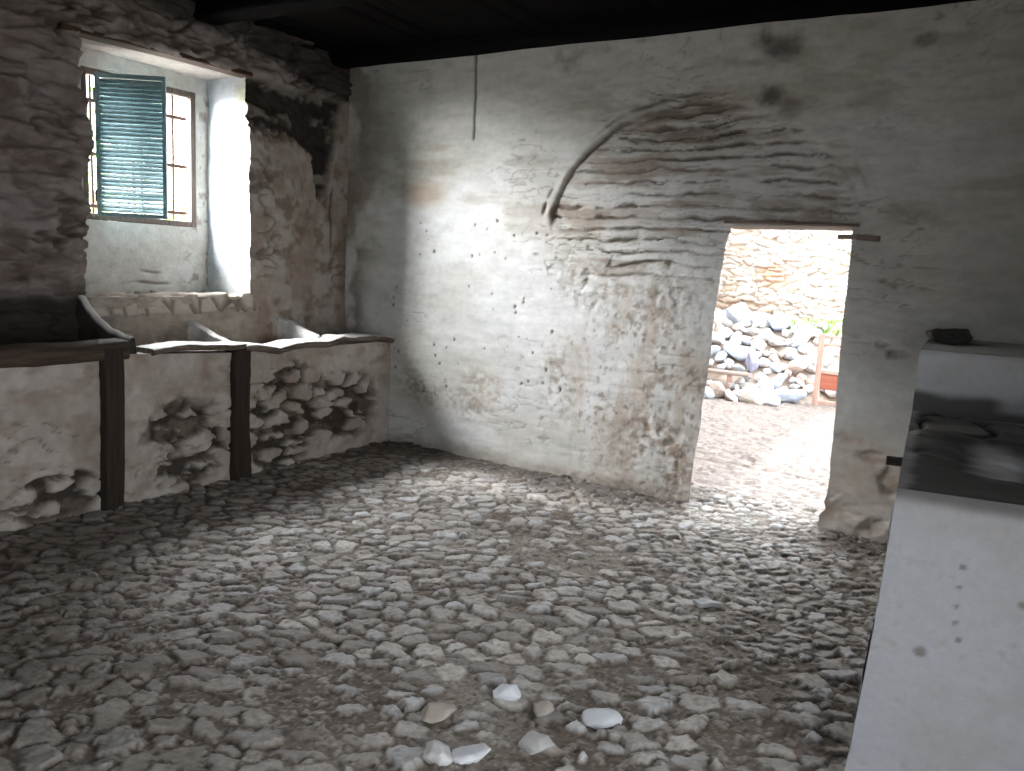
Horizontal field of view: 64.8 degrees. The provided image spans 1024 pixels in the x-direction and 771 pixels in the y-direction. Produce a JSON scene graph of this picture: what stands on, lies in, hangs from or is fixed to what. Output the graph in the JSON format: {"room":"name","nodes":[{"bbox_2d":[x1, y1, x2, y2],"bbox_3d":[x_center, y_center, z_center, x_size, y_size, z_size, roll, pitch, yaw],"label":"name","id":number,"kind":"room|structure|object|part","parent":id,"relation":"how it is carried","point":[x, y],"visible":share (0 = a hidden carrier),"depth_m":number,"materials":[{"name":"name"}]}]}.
{"room":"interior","nodes":[
{"label":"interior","id":0,"kind":"room"},
{"bbox_2d":[0,0,352,350],"bbox_3d":[-3.555,-2.934,3.812,0.719,7.700,8.320,8,10,31],"label":"wall","id":1,"kind":"structure","parent":0,"point":[267,242],"depth_m":5.98,"materials":[{"name":"stone"}]},
{"bbox_2d":[80,65,195,227],"bbox_3d":[-2.772,-1.720,5.966,0.133,1.065,0.933,8,10,31],"label":"window","id":2,"kind":"structure","parent":1,"relation":"in","point":[191,168],"depth_m":6.22,"materials":[{"name":"wood"}]},
{"bbox_2d":[92,72,167,218],"bbox_3d":[-2.659,-1.663,5.625,0.495,0.965,0.035,3,9,-3],"label":"shutter","id":3,"kind":"object","parent":2,"relation":"attached to","point":[134,114],"visible":1,"depth_m":5.62,"materials":[{"name":"blue paint"}]},
{"bbox_3d":[-2.627,-2.123,5.552,0.435,0.032,0.022,3,9,-3],"label":"rail","id":4,"kind":"part","parent":3,"relation":"part of","materials":[{"name":"blue paint"}]},
{"bbox_3d":[-2.675,-1.200,5.691,0.435,0.028,0.022,3,9,-3],"label":"rail","id":5,"kind":"part","parent":3,"relation":"part of","materials":[{"name":"blue paint"}]},
{"bbox_2d":[56,22,252,77],"bbox_3d":[-2.385,-2.257,5.483,0.150,0.061,1.441,8,10,31],"label":"trim","id":6,"kind":"structure","parent":1,"relation":"attached to","point":[95,36],"depth_m":5.36,"materials":[{"name":"wood"}]},
{"bbox_2d":[193,0,375,25],"bbox_3d":[0.438,-2.256,4.115,6.210,0.150,0.231,8,10,31],"label":"trim","id":7,"kind":"structure","parent":1,"relation":"attached to","point":[216,12],"depth_m":5.37,"materials":[{"name":"wood"}]},
{"bbox_2d":[0,440,886,770],"bbox_3d":[-0.649,1.157,2.767,5.860,0.061,7.920,8,10,31],"label":"floor","id":8,"kind":"structure","parent":0,"point":[307,614],"depth_m":3.55,"materials":[{"name":"stone"}]},
{"bbox_2d":[0,295,393,530],"bbox_3d":[-3.254,0.210,4.053,0.725,1.370,7.420,8,10,31],"label":"manger","id":9,"kind":"object","parent":8,"relation":"on","point":[102,420],"visible":0.94,"depth_m":5.20,"materials":[{"name":"stone"}]},
{"bbox_3d":[-2.430,0.287,4.868,0.137,1.041,0.148,8,10,31],"label":"post","id":10,"kind":"part","parent":9,"relation":"part of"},
{"bbox_3d":[-1.930,0.227,5.679,0.147,0.972,0.169,8,10,31],"label":"post","id":11,"kind":"part","parent":9,"relation":"part of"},
{"bbox_2d":[422,740,452,766],"bbox_3d":[-0.234,1.192,2.609,0.099,0.076,0.075,7,9,25],"label":"stone","id":12,"kind":"object","parent":8,"relation":"on","point":[435,751],"visible":0.96,"depth_m":2.59,"materials":[{"name":"stone"}]},
{"bbox_2d":[421,702,455,723],"bbox_3d":[-0.262,1.164,2.862,0.131,0.059,0.085,2,9,-9],"label":"stone","id":13,"kind":"object","parent":8,"relation":"on","point":[433,712],"visible":1,"depth_m":2.85,"materials":[{"name":"stone"}]},
{"bbox_2d":[452,743,490,764],"bbox_3d":[-0.135,1.207,2.635,0.135,0.050,0.096,0,9,-20],"label":"stone","id":14,"kind":"object","parent":8,"relation":"on","point":[474,753],"visible":0.95,"depth_m":2.61,"materials":[{"name":"stone"}]},
{"bbox_2d":[493,683,520,700],"bbox_3d":[-0.018,1.143,2.997,0.107,0.080,0.073,3,9,3],"label":"stone","id":15,"kind":"object","parent":8,"relation":"on","point":[510,692],"visible":0.94,"depth_m":2.97,"materials":[{"name":"stone"}]},
{"bbox_2d":[518,731,553,754],"bbox_3d":[0.077,1.200,2.704,0.097,0.046,0.092,11,12,44],"label":"loose stone","id":16,"kind":"object","parent":8,"relation":"on","point":[533,742],"visible":1,"depth_m":2.69,"materials":[{"name":"stone"}]},
{"bbox_2d":[533,700,553,716],"bbox_3d":[0.116,1.167,2.920,0.070,0.051,0.105,6,9,20],"label":"loose stone","id":17,"kind":"object","parent":8,"relation":"on","point":[544,707],"visible":1,"depth_m":2.89,"materials":[{"name":"stone"}]},
{"bbox_2d":[581,708,622,728],"bbox_3d":[0.322,1.191,2.886,0.150,0.053,0.087,3,9,-3],"label":"loose stone","id":18,"kind":"object","parent":8,"relation":"on","point":[595,718],"visible":0.99,"depth_m":2.87,"materials":[{"name":"stone"}]},
{"bbox_2d":[692,599,721,607],"bbox_3d":[0.957,1.065,3.950,0.145,0.043,0.073,3,9,0],"label":"loose stone","id":19,"kind":"object","parent":8,"relation":"on","point":[702,603],"visible":1,"depth_m":3.92,"materials":[{"name":"stone"}]},
{"bbox_2d":[844,328,1023,770],"bbox_3d":[2.335,0.569,3.325,1.471,1.430,2.840,8,10,31],"label":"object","id":20,"kind":"object","parent":8,"relation":"on","point":[942,685],"visible":1,"depth_m":2.40,"materials":[{"name":"paint"}]},
{"bbox_2d":[190,0,727,50],"bbox_3d":[-0.740,-2.075,2.206,6.300,0.039,7.600,8,10,31],"label":"ceiling","id":21,"kind":"structure","parent":0,"point":[378,22],"depth_m":5.62,"materials":[{"name":"wood"}]},
{"bbox_2d":[345,0,1023,542],"bbox_3d":[1.442,-2.908,5.366,8.150,7.700,0.441,8,10,31],"label":"wall","id":22,"kind":"structure","parent":0,"point":[539,236],"depth_m":5.64,"materials":[{"name":"paint"}]},
{"bbox_2d":[328,0,975,68],"bbox_3d":[1.133,-2.387,5.230,6.210,0.150,0.232,8,10,31],"label":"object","id":23,"kind":"structure","parent":22,"relation":"attached to","point":[730,13],"depth_m":5.39,"materials":[{"name":"wood"}]},
{"bbox_2d":[724,220,859,228],"bbox_3d":[1.820,-1.044,5.233,0.840,0.028,0.228,8,10,31],"label":"trim","id":24,"kind":"structure","parent":22,"relation":"attached to","point":[835,225],"depth_m":5.12,"materials":[{"name":"wood"}]},
{"bbox_2d":[837,234,880,241],"bbox_3d":[2.124,-0.905,4.940,0.242,0.040,0.071,8,10,31],"label":"wooden peg","id":25,"kind":"object","parent":22,"relation":"attached to","point":[840,236],"visible":1,"depth_m":4.91,"materials":[{"name":"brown wood"}]},
{"bbox_2d":[715,228,851,321],"bbox_3d":[5.586,-1.690,12.515,7.600,3.600,0.606,8,10,31],"label":"wall","id":26,"kind":"structure","parent":0,"point":[803,273],"depth_m":12.95,"materials":[{"name":"stone"}]},
{"label":"outside","id":27,"kind":"structure","parent":0,"visible":0},
{"bbox_2d":[691,398,835,510],"bbox_3d":[-3.920,0.915,3.592,60.000,0.166,41.000,8,10,31],"label":"ground","id":28,"kind":"structure","parent":27,"point":[781,453],"depth_m":7.49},
{"bbox_2d":[86,86,185,221],"bbox_3d":[-3.773,-1.591,8.868,1.673,3.581,2.754,10,11,37],"label":"shrub","id":29,"kind":"object","parent":28,"relation":"on","point":[92,108],"visible":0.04,"depth_m":8.54,"materials":[{"name":"green plant"}]},
{"bbox_3d":[-3.864,-1.238,8.849,0.315,2.880,1.432,10,11,40],"label":"stem","id":30,"kind":"part","parent":29,"relation":"part of","materials":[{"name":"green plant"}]},
{"bbox_2d":[703,386,714,398],"bbox_3d":[2.478,0.097,10.510,0.151,0.212,0.339,-4,11,-40],"label":"rubble stone","id":31,"kind":"object","parent":28,"relation":"on","point":[709,394],"visible":0.38,"depth_m":10.40,"materials":[{"name":"stone"}]},
{"bbox_2d":[708,381,724,396],"bbox_3d":[2.702,0.041,10.600,0.239,0.210,0.312,5,9,11],"label":"rubble stone","id":32,"kind":"object","parent":28,"relation":"on","point":[717,387],"visible":0.77,"depth_m":10.49,"materials":[{"name":"stone"}]},
{"bbox_2d":[708,368,751,389],"bbox_3d":[2.715,-0.035,10.832,0.940,0.375,0.208,8,10,31],"label":"bench","id":33,"kind":"object","parent":28,"relation":"on","point":[729,373],"visible":0.5,"depth_m":10.66,"materials":[{"name":"wood"}]},
{"bbox_3d":[2.875,0.012,10.704,0.061,0.338,0.062,8,10,31],"label":"leg","id":34,"kind":"part","parent":33,"relation":"part of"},
{"bbox_2d":[725,389,737,401],"bbox_3d":[2.813,0.133,10.421,0.145,0.153,0.259,-3,10,-34],"label":"rubble stone","id":35,"kind":"object","parent":28,"relation":"on","point":[729,395],"visible":0.94,"depth_m":10.36,"materials":[{"name":"stone"}]},
{"bbox_2d":[759,382,773,395],"bbox_3d":[3.280,0.110,10.474,0.235,0.278,0.288,6,9,20],"label":"rubble stone","id":36,"kind":"object","parent":28,"relation":"on","point":[767,387],"visible":0.39,"depth_m":10.45,"materials":[{"name":"stone"}]},
{"bbox_2d":[761,392,780,406],"bbox_3d":[3.273,0.206,10.194,0.275,0.225,0.228,-4,11,-39],"label":"rubble stone","id":37,"kind":"object","parent":28,"relation":"on","point":[770,399],"visible":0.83,"depth_m":10.11,"materials":[{"name":"stone"}]},
{"bbox_2d":[707,325,839,405],"bbox_3d":[3.874,-0.303,11.321,6.220,0.959,3.700,8,10,31],"label":"earth mound","id":38,"kind":"object","parent":28,"relation":"on","point":[722,378],"visible":0.03,"depth_m":11.05,"materials":[{"name":"stone"}]},
{"bbox_2d":[711,345,719,356],"bbox_3d":[2.840,-0.477,11.325,0.150,0.176,0.192,8,10,32],"label":"rubble stone","id":39,"kind":"object","parent":38,"relation":"on","point":[715,349],"visible":0.73,"depth_m":11.28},
{"bbox_2d":[713,318,721,326],"bbox_3d":[3.034,-0.909,11.877,0.150,0.160,0.130,-2,10,-32],"label":"rubble stone","id":40,"kind":"object","parent":38,"relation":"on","point":[717,321],"visible":0.74,"depth_m":11.84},
{"bbox_2d":[714,312,721,318],"bbox_3d":[3.072,-1.011,12.099,0.200,0.175,0.189,2,9,-10],"label":"rubble stone","id":41,"kind":"object","parent":38,"relation":"on","point":[716,314],"visible":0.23,"depth_m":12.03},
{"bbox_2d":[712,331,724,344],"bbox_3d":[2.936,-0.680,11.544,0.224,0.191,0.195,5,9,15],"label":"rubble stone","id":42,"kind":"object","parent":38,"relation":"on","point":[716,337],"visible":0.8,"depth_m":11.49,"materials":[{"name":"stone"}]},
{"bbox_2d":[714,324,724,331],"bbox_3d":[3.035,-0.829,11.759,0.154,0.119,0.171,11,12,43],"label":"rubble stone","id":43,"kind":"object","parent":38,"relation":"on","point":[721,326],"visible":0.7,"depth_m":11.73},
{"bbox_2d":[716,363,725,369],"bbox_3d":[2.865,-0.254,11.041,0.122,0.108,0.122,8,10,32],"label":"rubble stone","id":44,"kind":"object","parent":38,"relation":"on","point":[720,366],"visible":0.8,"depth_m":11.00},
{"bbox_2d":[715,351,727,361],"bbox_3d":[2.913,-0.404,11.200,0.157,0.164,0.192,11,11,41],"label":"rubble stone","id":45,"kind":"object","parent":38,"relation":"on","point":[721,356],"visible":0.98,"depth_m":11.15,"materials":[{"name":"stone"}]},
{"bbox_2d":[721,340,728,345],"bbox_3d":[3.017,-0.570,11.389,0.147,0.127,0.134,5,9,15],"label":"rubble stone","id":46,"kind":"object","parent":38,"relation":"on","point":[723,343],"visible":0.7,"depth_m":11.35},
{"bbox_2d":[717,327,733,339],"bbox_3d":[3.077,-0.749,11.626,0.247,0.180,0.229,8,10,32],"label":"rubble stone","id":47,"kind":"object","parent":38,"relation":"on","point":[725,332],"visible":0.89,"depth_m":11.55,"materials":[{"name":"stone"}]},
{"bbox_2d":[721,319,732,326],"bbox_3d":[3.155,-0.912,11.815,0.149,0.107,0.124,9,10,35],"label":"rubble stone","id":48,"kind":"object","parent":38,"relation":"on","point":[726,323],"visible":1,"depth_m":11.78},
{"bbox_2d":[723,345,730,352],"bbox_3d":[3.032,-0.510,11.303,0.175,0.116,0.146,-5,12,-43],"label":"rubble stone","id":49,"kind":"object","parent":38,"relation":"on","point":[726,347],"visible":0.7,"depth_m":11.24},
{"bbox_2d":[724,358,733,368],"bbox_3d":[2.978,-0.301,11.062,0.137,0.139,0.112,5,9,16],"label":"rubble stone","id":50,"kind":"object","parent":38,"relation":"on","point":[729,363],"visible":1,"depth_m":11.02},
{"bbox_2d":[729,337,741,345],"bbox_3d":[3.149,-0.605,11.384,0.212,0.159,0.147,-1,10,-26],"label":"rubble stone","id":51,"kind":"object","parent":38,"relation":"on","point":[733,341],"visible":0.74,"depth_m":11.32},
{"bbox_2d":[732,389,740,397],"bbox_3d":[2.956,0.103,10.523,0.144,0.125,0.159,0,9,-18],"label":"rubble stone","id":52,"kind":"object","parent":38,"relation":"on","point":[736,391],"visible":0.52,"depth_m":10.49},
{"bbox_2d":[733,331,741,335],"bbox_3d":[3.216,-0.734,11.547,0.140,0.091,0.096,0,9,-17],"label":"rubble stone","id":53,"kind":"object","parent":38,"relation":"on","point":[736,333],"visible":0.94,"depth_m":11.52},
{"bbox_2d":[732,322,743,330],"bbox_3d":[3.273,-0.856,11.687,0.175,0.139,0.166,6,9,18],"label":"rubble stone","id":54,"kind":"object","parent":38,"relation":"on","point":[738,326],"visible":0.98,"depth_m":11.64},
{"bbox_2d":[726,302,750,324],"bbox_3d":[3.351,-1.036,11.939,0.381,0.395,0.354,5,9,15],"label":"rubble stone","id":55,"kind":"object","parent":38,"relation":"on","point":[740,312],"visible":0.83,"depth_m":11.81,"materials":[{"name":"stone"}]},
{"bbox_2d":[733,364,744,370],"bbox_3d":[3.080,-0.237,10.951,0.176,0.106,0.122,9,10,33],"label":"rubble stone","id":56,"kind":"object","parent":38,"relation":"on","point":[737,367],"visible":0.94,"depth_m":10.92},
{"bbox_2d":[726,345,752,360],"bbox_3d":[3.165,-0.451,11.185,0.431,0.202,0.242,10,11,38],"label":"rubble stone","id":57,"kind":"object","parent":38,"relation":"on","point":[740,353],"visible":0.91,"depth_m":11.10,"materials":[{"name":"stone"}]},
{"bbox_2d":[735,378,744,384],"bbox_3d":[3.032,-0.055,10.739,0.116,0.097,0.080,9,11,36],"label":"rubble stone","id":58,"kind":"object","parent":38,"relation":"on","point":[738,381],"visible":0.96,"depth_m":10.71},
{"bbox_2d":[738,335,751,344],"bbox_3d":[3.297,-0.638,11.414,0.207,0.132,0.151,0,9,-21],"label":"rubble stone","id":59,"kind":"object","parent":38,"relation":"on","point":[746,340],"visible":0.98,"depth_m":11.36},
{"bbox_2d":[741,327,748,332],"bbox_3d":[3.348,-0.798,11.607,0.100,0.077,0.135,-3,11,-37],"label":"rubble stone","id":60,"kind":"object","parent":38,"relation":"on","point":[745,330],"visible":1,"depth_m":11.58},
{"bbox_2d":[739,382,752,388],"bbox_3d":[3.092,0.012,10.651,0.209,0.108,0.174,9,10,34],"label":"rubble stone","id":61,"kind":"object","parent":38,"relation":"on","point":[743,384],"visible":0.54,"depth_m":10.62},
{"bbox_2d":[744,322,750,327],"bbox_3d":[3.403,-0.876,11.701,0.091,0.092,0.149,-2,10,-29],"label":"rubble stone","id":62,"kind":"object","parent":38,"relation":"on","point":[746,324],"visible":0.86,"depth_m":11.65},
{"bbox_2d":[737,384,763,405],"bbox_3d":[3.120,0.140,10.341,0.282,0.310,0.430,-2,10,-32],"label":"rubble stone","id":63,"kind":"object","parent":38,"relation":"on","point":[751,394],"visible":0.83,"depth_m":10.27,"materials":[{"name":"stone"}]},
{"bbox_2d":[745,353,758,372],"bbox_3d":[3.278,-0.312,10.954,0.187,0.281,0.231,2,9,-9],"label":"rubble stone","id":64,"kind":"object","parent":38,"relation":"on","point":[752,360],"visible":1,"depth_m":10.87,"materials":[{"name":"stone"}]},
{"bbox_2d":[751,323,758,327],"bbox_3d":[3.519,-0.850,11.660,0.104,0.111,0.144,9,11,36],"label":"rubble stone","id":65,"kind":"object","parent":38,"relation":"on","point":[755,325],"visible":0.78,"depth_m":11.62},
{"bbox_2d":[748,328,763,335],"bbox_3d":[3.478,-0.752,11.503,0.227,0.131,0.165,8,10,29],"label":"rubble stone","id":66,"kind":"object","parent":38,"relation":"on","point":[753,331],"visible":0.8,"depth_m":11.45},
{"bbox_2d":[753,351,761,357],"bbox_3d":[3.366,-0.431,11.124,0.120,0.090,0.116,-2,10,-28],"label":"rubble stone","id":67,"kind":"object","parent":38,"relation":"on","point":[757,353],"visible":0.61,"depth_m":11.09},
{"bbox_2d":[751,338,765,350],"bbox_3d":[3.438,-0.567,11.231,0.208,0.173,0.185,-2,10,-29],"label":"rubble stone","id":68,"kind":"object","parent":38,"relation":"on","point":[758,344],"visible":0.99,"depth_m":11.19,"materials":[{"name":"stone"}]},
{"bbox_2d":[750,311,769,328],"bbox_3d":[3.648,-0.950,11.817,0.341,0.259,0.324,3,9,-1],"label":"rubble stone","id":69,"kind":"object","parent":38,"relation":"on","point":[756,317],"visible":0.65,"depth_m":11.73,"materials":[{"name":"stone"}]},
{"bbox_2d":[756,380,764,387],"bbox_3d":[3.291,-0.003,10.651,0.121,0.129,0.139,-5,12,-44],"label":"rubble stone","id":70,"kind":"object","parent":38,"relation":"on","point":[760,383],"visible":0.58,"depth_m":10.62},
{"bbox_2d":[755,372,767,381],"bbox_3d":[3.329,-0.111,10.776,0.128,0.154,0.178,-4,11,-40],"label":"rubble stone","id":71,"kind":"object","parent":38,"relation":"on","point":[759,376],"visible":0.91,"depth_m":10.73,"materials":[{"name":"stone"}]},
{"bbox_2d":[758,322,765,328],"bbox_3d":[3.615,-0.859,11.654,0.101,0.102,0.141,5,9,14],"label":"rubble stone","id":72,"kind":"object","parent":38,"relation":"on","point":[762,325],"visible":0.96,"depth_m":11.61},
{"bbox_2d":[757,333,769,341],"bbox_3d":[3.543,-0.682,11.381,0.164,0.129,0.169,9,10,35],"label":"rubble stone","id":73,"kind":"object","parent":38,"relation":"on","point":[764,337],"visible":0.88,"depth_m":11.32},
{"bbox_2d":[759,357,769,366],"bbox_3d":[3.417,-0.317,10.999,0.167,0.137,0.167,2,9,-5],"label":"rubble stone","id":74,"kind":"object","parent":38,"relation":"on","point":[763,362],"visible":0.94,"depth_m":10.95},
{"bbox_2d":[759,350,769,355],"bbox_3d":[3.482,-0.447,11.128,0.158,0.084,0.124,1,9,-14],"label":"rubble stone","id":75,"kind":"object","parent":38,"relation":"on","point":[765,352],"visible":1,"depth_m":11.10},
{"bbox_2d":[763,368,770,373],"bbox_3d":[3.442,-0.194,10.875,0.103,0.081,0.109,11,12,43],"label":"rubble stone","id":76,"kind":"object","parent":38,"relation":"on","point":[765,370],"visible":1,"depth_m":10.85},
{"bbox_2d":[764,330,775,337],"bbox_3d":[3.660,-0.732,11.431,0.161,0.118,0.140,2,9,-5],"label":"rubble stone","id":77,"kind":"object","parent":38,"relation":"on","point":[769,333],"visible":0.77,"depth_m":11.38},
{"bbox_2d":[769,348,775,354],"bbox_3d":[3.608,-0.465,11.138,0.083,0.095,0.119,0,9,-18],"label":"rubble stone","id":78,"kind":"object","parent":38,"relation":"on","point":[772,351],"visible":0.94,"depth_m":11.11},
{"bbox_2d":[765,380,781,388],"bbox_3d":[3.439,-0.016,10.659,0.158,0.118,0.238,-1,9,-22],"label":"rubble stone","id":79,"kind":"object","parent":38,"relation":"on","point":[776,384],"visible":0.67,"depth_m":10.57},
{"bbox_2d":[768,354,779,362],"bbox_3d":[3.608,-0.366,11.050,0.125,0.133,0.150,-1,9,-26],"label":"rubble stone","id":80,"kind":"object","parent":38,"relation":"on","point":[773,358],"visible":0.91,"depth_m":11.01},
{"bbox_2d":[769,362,780,372],"bbox_3d":[3.576,-0.249,10.927,0.125,0.147,0.159,-5,12,-42],"label":"rubble stone","id":81,"kind":"object","parent":38,"relation":"on","point":[774,366],"visible":1,"depth_m":10.88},
{"bbox_2d":[768,337,785,345],"bbox_3d":[3.705,-0.612,11.279,0.188,0.129,0.230,0,9,-16],"label":"rubble stone","id":82,"kind":"object","parent":38,"relation":"on","point":[772,341],"visible":1,"depth_m":11.24,"materials":[{"name":"stone"}]},
{"bbox_2d":[766,313,790,330],"bbox_3d":[3.847,-0.913,11.658,0.432,0.253,0.273,-2,10,-32],"label":"rubble stone","id":83,"kind":"object","parent":38,"relation":"on","point":[778,321],"visible":1,"depth_m":11.58,"materials":[{"name":"stone"}]},
{"bbox_2d":[774,389,783,393],"bbox_3d":[3.467,0.099,10.535,0.137,0.115,0.178,-5,11,-42],"label":"rubble stone","id":84,"kind":"object","parent":38,"relation":"on","point":[775,390],"visible":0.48,"depth_m":10.50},
{"bbox_2d":[772,373,787,383],"bbox_3d":[3.561,-0.091,10.753,0.202,0.160,0.162,9,10,33],"label":"rubble stone","id":85,"kind":"object","parent":38,"relation":"on","point":[780,377],"visible":0.78,"depth_m":10.70,"materials":[{"name":"stone"}]},
{"bbox_2d":[777,352,786,357],"bbox_3d":[3.724,-0.427,11.125,0.115,0.089,0.126,0,9,-18],"label":"rubble stone","id":86,"kind":"object","parent":38,"relation":"on","point":[780,354],"visible":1,"depth_m":11.08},
{"bbox_2d":[779,364,788,370],"bbox_3d":[3.665,-0.247,10.935,0.146,0.094,0.121,-1,9,-23],"label":"rubble stone","id":87,"kind":"object","parent":38,"relation":"on","point":[783,367],"visible":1,"depth_m":10.90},
{"bbox_2d":[782,329,788,336],"bbox_3d":[3.895,-0.746,11.483,0.159,0.124,0.101,-4,11,-41],"label":"rubble stone","id":88,"kind":"object","parent":38,"relation":"on","point":[785,332],"visible":1,"depth_m":11.44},
{"bbox_2d":[784,370,791,376],"bbox_3d":[3.702,-0.162,10.838,0.088,0.100,0.117,4,9,4],"label":"rubble stone","id":89,"kind":"object","parent":38,"relation":"on","point":[788,372],"visible":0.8,"depth_m":10.80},
{"bbox_2d":[784,339,793,346],"bbox_3d":[3.885,-0.600,11.312,0.124,0.114,0.099,5,9,12],"label":"rubble stone","id":90,"kind":"object","parent":38,"relation":"on","point":[788,342],"visible":0.98,"depth_m":11.28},
{"bbox_2d":[782,347,796,359],"bbox_3d":[3.833,-0.443,11.124,0.158,0.165,0.255,2,9,-7],"label":"rubble stone","id":91,"kind":"object","parent":38,"relation":"on","point":[791,352],"visible":0.89,"depth_m":11.04,"materials":[{"name":"stone"}]},
{"bbox_2d":[789,377,796,383],"bbox_3d":[3.748,-0.067,10.750,0.107,0.089,0.124,7,8,26],"label":"rubble stone","id":92,"kind":"object","parent":38,"relation":"on","point":[792,380],"visible":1,"depth_m":10.72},
{"bbox_2d":[788,384,799,389],"bbox_3d":[3.723,0.034,10.633,0.145,0.111,0.114,5,9,13],"label":"rubble stone","id":93,"kind":"object","parent":38,"relation":"on","point":[792,386],"visible":0.88,"depth_m":10.60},
{"bbox_2d":[792,341,802,347],"bbox_3d":[3.995,-0.573,11.274,0.123,0.102,0.181,10,11,38],"label":"rubble stone","id":94,"kind":"object","parent":38,"relation":"on","point":[796,344],"visible":0.99,"depth_m":11.24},
{"bbox_2d":[788,355,811,373],"bbox_3d":[3.897,-0.273,10.941,0.344,0.279,0.231,-1,10,-26],"label":"rubble stone","id":95,"kind":"object","parent":38,"relation":"on","point":[799,364],"visible":0.94,"depth_m":10.86,"materials":[{"name":"stone"}]},
{"bbox_2d":[796,378,804,386],"bbox_3d":[3.825,-0.038,10.733,0.139,0.110,0.102,3,9,2],"label":"rubble stone","id":96,"kind":"object","parent":38,"relation":"on","point":[801,383],"visible":0.98,"depth_m":10.69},
{"bbox_2d":[792,329,810,343],"bbox_3d":[4.112,-0.687,11.428,0.243,0.242,0.342,10,11,40],"label":"rubble stone","id":97,"kind":"object","parent":38,"relation":"on","point":[803,335],"visible":0.87,"depth_m":11.31,"materials":[{"name":"stone"}]},
{"bbox_2d":[796,374,806,380],"bbox_3d":[3.888,-0.114,10.800,0.126,0.080,0.177,0,9,-20],"label":"rubble stone","id":98,"kind":"object","parent":38,"relation":"on","point":[802,377],"visible":0.97,"depth_m":10.75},
{"bbox_2d":[765,312,842,341],"bbox_3d":[4.281,-0.874,12.098,2.734,0.431,1.171,8,10,31],"label":"grass","id":99,"kind":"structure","parent":38,"relation":"on","point":[831,322],"depth_m":11.77,"materials":[{"name":"plant"}]},
{"bbox_2d":[797,343,810,353],"bbox_3d":[4.059,-0.516,11.220,0.170,0.143,0.162,4,9,6],"label":"rubble stone","id":100,"kind":"object","parent":38,"relation":"on","point":[804,348],"visible":1,"depth_m":11.18,"materials":[{"name":"stone"}]},
{"bbox_2d":[803,384,812,392],"bbox_3d":[3.904,0.042,10.632,0.129,0.103,0.145,7,9,25],"label":"rubble stone","id":101,"kind":"object","parent":38,"relation":"on","point":[808,388],"visible":0.83,"depth_m":10.59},
{"bbox_2d":[806,379,813,385],"bbox_3d":[4.007,-0.028,10.726,0.186,0.123,0.123,7,10,27],"label":"rubble stone","id":102,"kind":"object","parent":38,"relation":"on","point":[808,381],"visible":0.48,"depth_m":10.69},
{"bbox_2d":[804,325,816,337],"bbox_3d":[4.273,-0.771,11.551,0.222,0.182,0.192,-2,10,-32],"label":"rubble stone","id":103,"kind":"object","parent":38,"relation":"on","point":[811,328],"visible":0.62,"depth_m":11.49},
{"bbox_2d":[805,364,815,372],"bbox_3d":[4.057,-0.237,10.952,0.169,0.129,0.181,11,12,42],"label":"rubble stone","id":104,"kind":"object","parent":38,"relation":"on","point":[810,368],"visible":0.74,"depth_m":10.89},
{"bbox_2d":[808,352,816,360],"bbox_3d":[4.141,-0.389,11.100,0.163,0.146,0.107,0,9,-17],"label":"rubble stone","id":105,"kind":"object","parent":38,"relation":"on","point":[813,356],"visible":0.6,"depth_m":11.05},
{"bbox_2d":[817,321,827,331],"bbox_3d":[4.489,-0.842,11.640,0.142,0.166,0.288,9,10,34],"label":"rubble stone","id":106,"kind":"object","parent":38,"relation":"on","point":[819,324],"visible":0.8,"depth_m":11.55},
{"bbox_2d":[823,354,833,366],"bbox_3d":[4.309,-0.341,11.037,0.195,0.177,0.149,-3,10,-34],"label":"rubble stone","id":107,"kind":"object","parent":38,"relation":"on","point":[828,359],"visible":0.7,"depth_m":10.99,"materials":[{"name":"stone"}]},
{"bbox_2d":[825,390,835,397],"bbox_3d":[4.195,0.082,10.584,0.173,0.166,0.180,5,9,14],"label":"rubble stone","id":108,"kind":"object","parent":38,"relation":"on","point":[830,393],"visible":0.43,"depth_m":10.53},
{"bbox_2d":[824,347,839,355],"bbox_3d":[4.423,-0.466,11.152,0.236,0.156,0.201,-1,9,-24],"label":"rubble stone","id":109,"kind":"object","parent":38,"relation":"on","point":[834,351],"visible":0.62,"depth_m":11.10,"materials":[{"name":"stone"}]},
{"bbox_2d":[827,365,838,370],"bbox_3d":[4.347,-0.158,10.833,0.277,0.223,0.215,-1,9,-23],"label":"rubble stone","id":110,"kind":"object","parent":38,"relation":"on","point":[832,367],"visible":0.23,"depth_m":10.82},
{"bbox_2d":[831,341,840,347],"bbox_3d":[4.563,-0.577,11.302,0.161,0.106,0.174,1,9,-14],"label":"rubble stone","id":111,"kind":"object","parent":38,"relation":"on","point":[832,342],"visible":0.48,"depth_m":11.24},
{"bbox_2d":[775,390,806,402],"bbox_3d":[3.581,0.134,10.403,0.439,0.188,0.200,5,9,15],"label":"rubble stone","id":112,"kind":"object","parent":28,"relation":"on","point":[788,396],"visible":0.83,"depth_m":10.34,"materials":[{"name":"stone"}]},
{"bbox_2d":[811,334,841,405],"bbox_3d":[4.243,-0.137,10.105,0.862,0.950,0.071,9,10,34],"label":"rack","id":113,"kind":"object","parent":28,"relation":"on","point":[824,379],"visible":0.41,"depth_m":10.27,"materials":[{"name":"wood"}]},
{"bbox_3d":[3.923,-0.186,10.322,0.082,0.950,0.071,9,10,34],"label":"post","id":114,"kind":"part","parent":113,"relation":"part of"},
{"bbox_3d":[4.223,0.253,10.164,0.740,0.054,0.044,9,10,34],"label":"rail","id":115,"kind":"part","parent":113,"relation":"part of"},
{"bbox_3d":[4.243,-0.132,10.105,0.740,0.054,0.054,9,10,34],"label":"rail","id":116,"kind":"part","parent":113,"relation":"part of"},
{"bbox_3d":[4.261,-0.473,10.055,0.740,0.046,0.039,9,10,34],"label":"rail","id":117,"kind":"part","parent":113,"relation":"part of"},
{"bbox_3d":[4.266,-0.572,10.040,0.740,0.046,0.039,9,10,34],"label":"rail","id":118,"kind":"part","parent":113,"relation":"part of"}
]}

